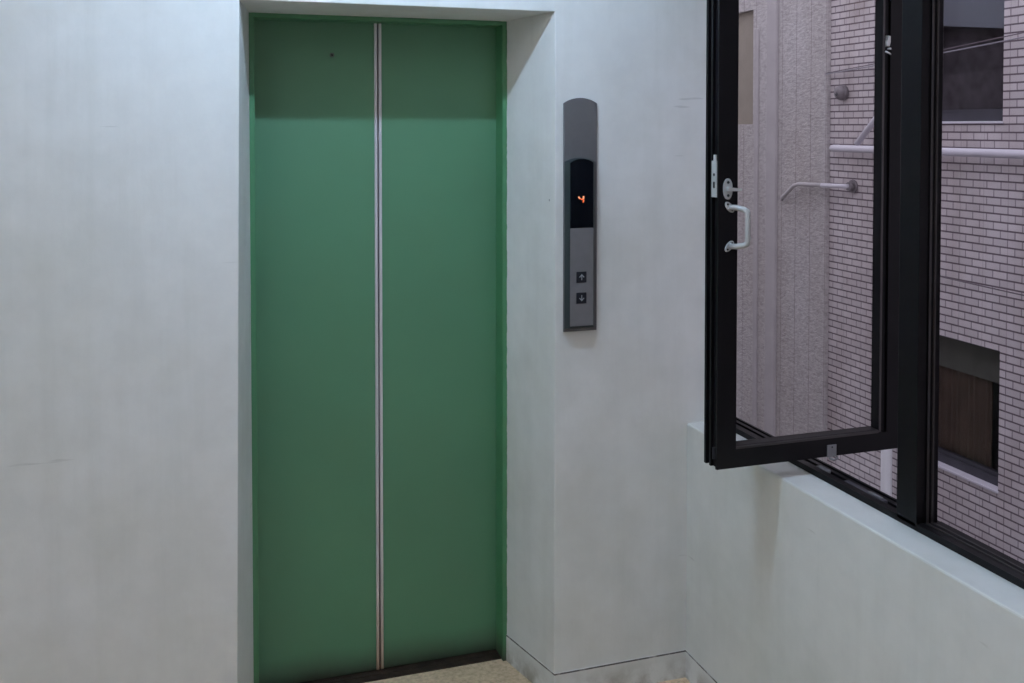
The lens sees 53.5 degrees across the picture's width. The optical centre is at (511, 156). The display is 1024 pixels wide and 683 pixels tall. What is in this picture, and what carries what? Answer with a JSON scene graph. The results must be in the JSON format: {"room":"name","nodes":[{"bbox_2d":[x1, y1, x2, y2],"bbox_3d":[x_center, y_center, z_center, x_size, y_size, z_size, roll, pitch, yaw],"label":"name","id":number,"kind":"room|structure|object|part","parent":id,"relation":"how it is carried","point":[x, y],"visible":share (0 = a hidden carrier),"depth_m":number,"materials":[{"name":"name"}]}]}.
{"room":"elevator lobby","nodes":[
{"label":"elevator lobby","id":0,"kind":"room"},
{"bbox_2d":[0,0,706,682],"bbox_3d":[-1.039,0.202,2.878,3.452,2.830,0.576,-1,2,-18],"label":"wall","id":1,"kind":"structure","parent":0,"point":[126,531],"depth_m":2.67,"materials":[{"name":"white paint"}]},
{"bbox_2d":[249,13,506,682],"bbox_3d":[-0.435,0.590,3.225,0.785,2.033,0.302,-1,2,-18],"label":"door","id":2,"kind":"structure","parent":1,"relation":"in","point":[378,145],"depth_m":3.15,"materials":[{"name":"green paint"}]},
{"bbox_2d":[506,634,553,682],"bbox_3d":[0.054,1.568,3.120,0.002,0.085,0.275,-1,2,-31],"label":"baseboard reveal","id":3,"kind":"structure","parent":1,"relation":"attached to","point":[517,656],"depth_m":3.13,"materials":[{"name":"paint"}]},
{"bbox_2d":[563,98,596,331],"bbox_3d":[0.204,0.171,2.970,0.104,0.685,0.036,-1,2,-18],"label":"panel","id":4,"kind":"object","parent":1,"relation":"attached to","point":[579,114],"visible":1,"depth_m":2.96,"materials":[{"name":"grey metal"}]},
{"bbox_3d":[0.203,0.351,2.961,0.072,0.286,0.004,-1,2,-18],"label":"plate","id":5,"kind":"part","parent":4,"relation":"part of","materials":[{"name":"silver metal"}]},
{"bbox_2d":[554,650,685,682],"bbox_3d":[0.331,1.569,3.072,0.435,0.085,0.002,-1,2,-18],"label":"baseboard","id":6,"kind":"structure","parent":1,"relation":"attached to","point":[667,666],"depth_m":3.08,"materials":[{"name":"paint"}]},
{"bbox_2d":[366,659,689,682],"bbox_3d":[-0.219,1.747,0.473,3.452,0.120,5.740,-1,2,-18],"label":"floor","id":7,"kind":"structure","parent":0,"point":[494,671],"depth_m":3.15,"materials":[{"name":"beige stone"}]},
{"bbox_2d":[686,422,1023,682],"bbox_3d":[1.417,0.264,0.727,0.160,2.830,5.064,-1,2,-18],"label":"wall","id":8,"kind":"structure","parent":0,"point":[791,577],"depth_m":2.48,"materials":[{"name":"paint"}]},
{"bbox_2d":[685,650,717,682],"bbox_3d":[0.987,1.606,1.797,0.002,0.085,2.832,-1,2,-18],"label":"baseboard","id":9,"kind":"structure","parent":8,"relation":"attached to","point":[694,672],"depth_m":3.08,"materials":[{"name":"paint"}]},
{"bbox_2d":[704,0,1023,588],"bbox_3d":[0.912,0.120,2.258,0.572,1.451,1.834,-1,2,-18],"label":"window","id":10,"kind":"structure","parent":8,"relation":"in","point":[908,74],"depth_m":2.55,"materials":[{"name":"black metal"}]},
{"bbox_3d":[0.512,0.049,2.562,0.007,0.107,0.026,-1,2,-18],"label":"lock plate","id":11,"kind":"part","parent":10,"relation":"part of","materials":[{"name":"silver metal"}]},
{"bbox_3d":[0.566,0.177,2.539,0.067,0.126,0.023,1,2,40],"label":"pull handle","id":12,"kind":"part","parent":10,"relation":"part of","materials":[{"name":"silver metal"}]},
{"bbox_3d":[0.777,0.138,2.668,0.569,1.301,0.065,-1,2,-18],"label":"sash","id":13,"kind":"part","parent":10,"relation":"part of","materials":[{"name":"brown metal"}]},
{"bbox_3d":[0.816,0.821,2.664,0.017,0.010,0.043,-1,2,-18],"label":"strike plate","id":14,"kind":"part","parent":10,"relation":"part of","materials":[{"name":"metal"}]},
{"bbox_3d":[0.947,0.120,2.269,0.069,1.451,1.834,-1,2,-18],"label":"frame","id":15,"kind":"part","parent":10,"relation":"part of","materials":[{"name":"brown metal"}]},
{"bbox_2d":[925,0,1023,575],"bbox_3d":[1.091,0.166,1.872,0.045,1.361,0.877,-1,2,-18],"label":"window pane","id":16,"kind":"object","parent":10,"relation":"attached to","point":[934,9],"depth_m":2.28,"materials":[{"name":"clear glass"}]},
{"label":"outside","id":17,"kind":"structure","parent":0,"visible":0},
{"bbox_3d":[18.162,5.923,11.528,38.348,0.090,90.000,-1,2,-18],"label":"ground","id":18,"kind":"structure","parent":17,"visible":0},
{"bbox_2d":[736,0,830,462],"bbox_3d":[1.213,-0.872,11.084,0.350,13.500,7.710,-1,2,-18],"label":"building","id":19,"kind":"structure","parent":18,"relation":"on","point":[784,88],"depth_m":7.92,"materials":[{"name":"grey concrete"}]},
{"bbox_2d":[738,11,753,123],"bbox_3d":[1.914,-0.743,8.711,0.030,0.980,0.800,-1,2,-18],"label":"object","id":20,"kind":"object","parent":19,"relation":"hanging from","point":[745,68],"depth_m":8.52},
{"bbox_2d":[825,36,1023,74],"bbox_3d":[2.699,-0.653,6.099,0.008,0.195,2.686,-1,2,-18],"label":"cable","id":21,"kind":"object","parent":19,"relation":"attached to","point":[1023,36],"visible":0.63,"depth_m":6.08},
{"bbox_2d":[825,32,1023,73],"bbox_3d":[2.703,-0.675,6.100,0.007,0.221,2.686,-1,2,-18],"label":"cable","id":22,"kind":"object","parent":19,"relation":"attached to","point":[1021,32],"visible":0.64,"depth_m":6.09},
{"bbox_2d":[827,0,1023,563],"bbox_3d":[3.929,-0.638,3.032,0.312,13.500,9.288,-1,2,-18],"label":"building","id":23,"kind":"structure","parent":18,"relation":"on","point":[981,424],"depth_m":6.25,"materials":[{"name":"brick"}]},
{"bbox_2d":[780,180,857,200],"bbox_3d":[2.238,0.255,7.505,0.096,0.203,0.865,-1,2,-18],"label":"vent pipe","id":24,"kind":"object","parent":23,"relation":"attached to","point":[852,186],"visible":1,"depth_m":7.31,"materials":[{"name":"grey metal"}]},
{"bbox_2d":[834,85,848,99],"bbox_3d":[2.334,-0.454,7.235,0.072,0.108,0.108,-1,2,-18],"label":"round vent","id":25,"kind":"object","parent":23,"relation":"attached to","point":[841,92],"visible":1,"depth_m":7.20,"materials":[{"name":"grey metal"}]},
{"bbox_2d":[880,449,891,496],"bbox_3d":[2.502,3.400,6.779,0.115,5.210,0.096,-1,2,-18],"label":"downpipe","id":26,"kind":"object","parent":23,"relation":"attached to","point":[886,455],"visible":0.02,"depth_m":6.70,"materials":[{"name":"white plastic"}]},
{"bbox_2d":[829,145,1023,158],"bbox_3d":[3.122,0.011,4.845,0.106,0.051,5.203,-1,2,-18],"label":"pipe","id":27,"kind":"object","parent":23,"relation":"attached to","point":[959,152],"visible":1,"depth_m":6.01,"materials":[{"name":"grey metal"}]},
{"bbox_2d":[854,117,873,145],"bbox_3d":[2.462,-0.269,6.795,0.077,0.408,0.464,-1,2,-18],"label":"pipe","id":28,"kind":"object","parent":27,"relation":"attached to","point":[869,127],"visible":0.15,"depth_m":6.89,"materials":[{"name":"grey metal"}]},
{"bbox_2d":[938,365,992,467],"bbox_3d":[2.815,1.596,6.424,0.022,0.664,0.576,-1,2,-18],"label":"curtain","id":29,"kind":"object","parent":23,"relation":"hanging from","point":[965,391],"depth_m":6.34,"materials":[{"name":"brown fabric"}]},
{"bbox_3d":[2.735,1.947,6.300,0.072,0.014,0.780,-1,2,-18],"label":"sill","id":30,"kind":"part","parent":23,"relation":"part of","materials":[{"name":"grey concrete"}]},
{"bbox_2d":[939,336,999,383],"bbox_3d":[2.816,1.232,6.308,0.006,0.226,0.776,-1,2,-18],"label":"blind","id":31,"kind":"object","parent":23,"relation":"hanging from","point":[983,363],"depth_m":6.27,"materials":[{"name":"grey fabric"}]},
{"bbox_3d":[2.734,-0.209,6.239,0.072,0.014,0.777,-1,2,-18],"label":"sill","id":32,"kind":"part","parent":23,"relation":"part of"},
{"bbox_2d":[943,0,1003,27],"bbox_3d":[2.817,-1.216,6.239,0.010,0.932,0.773,-1,2,-18],"label":"blind","id":33,"kind":"object","parent":23,"relation":"hanging from","point":[959,13],"depth_m":6.21,"materials":[{"name":"grey fabric"}]},
{"bbox_2d":[940,276,1023,295],"bbox_3d":[2.823,0.760,5.768,0.008,0.042,1.900,-1,2,-18],"label":"cable","id":34,"kind":"object","parent":23,"relation":"attached to","point":[940,276],"visible":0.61,"depth_m":5.95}
]}

